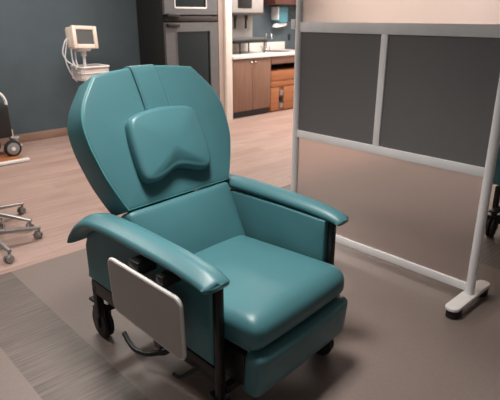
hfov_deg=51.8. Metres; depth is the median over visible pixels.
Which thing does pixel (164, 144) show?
pillow
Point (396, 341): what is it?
floor
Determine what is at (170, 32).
tall cabinet
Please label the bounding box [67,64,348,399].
recliner
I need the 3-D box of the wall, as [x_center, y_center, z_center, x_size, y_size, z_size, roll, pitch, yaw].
[-2.918,-2.042,5.981,10.420,2.800,0.100,-18,26,-40]
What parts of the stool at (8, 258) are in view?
leg, leg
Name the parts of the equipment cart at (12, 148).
handle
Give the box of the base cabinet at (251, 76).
[232,57,270,118]
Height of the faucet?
0.302 m
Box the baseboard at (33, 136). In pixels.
[0,127,67,145]
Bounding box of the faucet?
[260,32,272,50]
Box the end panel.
[283,62,294,65]
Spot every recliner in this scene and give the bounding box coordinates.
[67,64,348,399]
[485,143,499,236]
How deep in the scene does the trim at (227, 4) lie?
7.48 m
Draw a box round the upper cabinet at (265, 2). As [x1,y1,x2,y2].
[263,0,295,4]
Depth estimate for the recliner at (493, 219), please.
3.65 m
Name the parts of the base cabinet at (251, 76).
door, door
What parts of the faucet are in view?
spout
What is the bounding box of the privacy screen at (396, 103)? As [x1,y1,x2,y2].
[291,0,499,319]
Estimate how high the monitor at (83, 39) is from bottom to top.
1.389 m
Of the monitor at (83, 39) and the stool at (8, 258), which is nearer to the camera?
the stool at (8, 258)
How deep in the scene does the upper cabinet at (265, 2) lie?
8.44 m
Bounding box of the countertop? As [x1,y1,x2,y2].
[232,41,294,59]
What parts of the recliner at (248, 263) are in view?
post, caster stem plate, release lever, backrest, armrest, panel, rail, lever plate, backrest, post, armrest, panel, post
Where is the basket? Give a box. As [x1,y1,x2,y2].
[70,64,108,80]
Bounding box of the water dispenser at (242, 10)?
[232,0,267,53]
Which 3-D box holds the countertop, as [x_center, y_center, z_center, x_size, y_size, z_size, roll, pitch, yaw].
[0.181,-2.433,8.330,1.835,0.173,0.730,-18,26,-40]
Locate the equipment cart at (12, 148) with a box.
[0,93,29,165]
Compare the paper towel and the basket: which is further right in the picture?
the paper towel
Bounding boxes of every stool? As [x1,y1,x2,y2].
[0,202,33,226]
[0,218,42,262]
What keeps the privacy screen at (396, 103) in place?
on the floor
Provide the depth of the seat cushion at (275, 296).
2.04 m
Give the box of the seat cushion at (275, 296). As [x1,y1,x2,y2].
[194,235,343,350]
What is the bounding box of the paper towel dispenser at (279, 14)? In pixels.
[271,6,287,27]
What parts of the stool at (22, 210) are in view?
leg, leg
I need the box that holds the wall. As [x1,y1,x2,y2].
[0,0,295,134]
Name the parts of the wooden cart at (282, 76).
door, drawer, drawer, door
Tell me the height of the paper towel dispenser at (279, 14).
0.336 m
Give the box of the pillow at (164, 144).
[125,106,210,183]
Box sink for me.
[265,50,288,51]
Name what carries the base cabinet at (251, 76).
on the floor
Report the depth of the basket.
6.22 m
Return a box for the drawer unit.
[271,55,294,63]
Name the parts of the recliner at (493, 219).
caster stem plate, post, panel, rail, armrest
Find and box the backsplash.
[232,41,284,51]
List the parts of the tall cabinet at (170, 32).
handle, handle, door, door glass, glass trim, door, door glass, glass trim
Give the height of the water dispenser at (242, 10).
1.048 m
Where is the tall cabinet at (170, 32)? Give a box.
[136,0,218,96]
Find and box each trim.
[216,0,224,110]
[223,0,232,120]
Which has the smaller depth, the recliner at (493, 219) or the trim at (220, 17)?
the recliner at (493, 219)
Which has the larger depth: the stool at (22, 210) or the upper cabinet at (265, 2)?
the upper cabinet at (265, 2)
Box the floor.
[0,108,499,399]
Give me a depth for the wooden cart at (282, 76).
8.47 m
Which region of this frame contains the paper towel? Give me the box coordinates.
[272,23,286,27]
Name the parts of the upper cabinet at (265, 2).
door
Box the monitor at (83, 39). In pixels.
[62,25,108,81]
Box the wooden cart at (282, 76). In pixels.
[268,65,293,111]
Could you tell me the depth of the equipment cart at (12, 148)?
5.57 m
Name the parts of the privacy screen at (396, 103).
post, solid panel, frosted panel, rail, rail, rail, frosted panel, solid panel, post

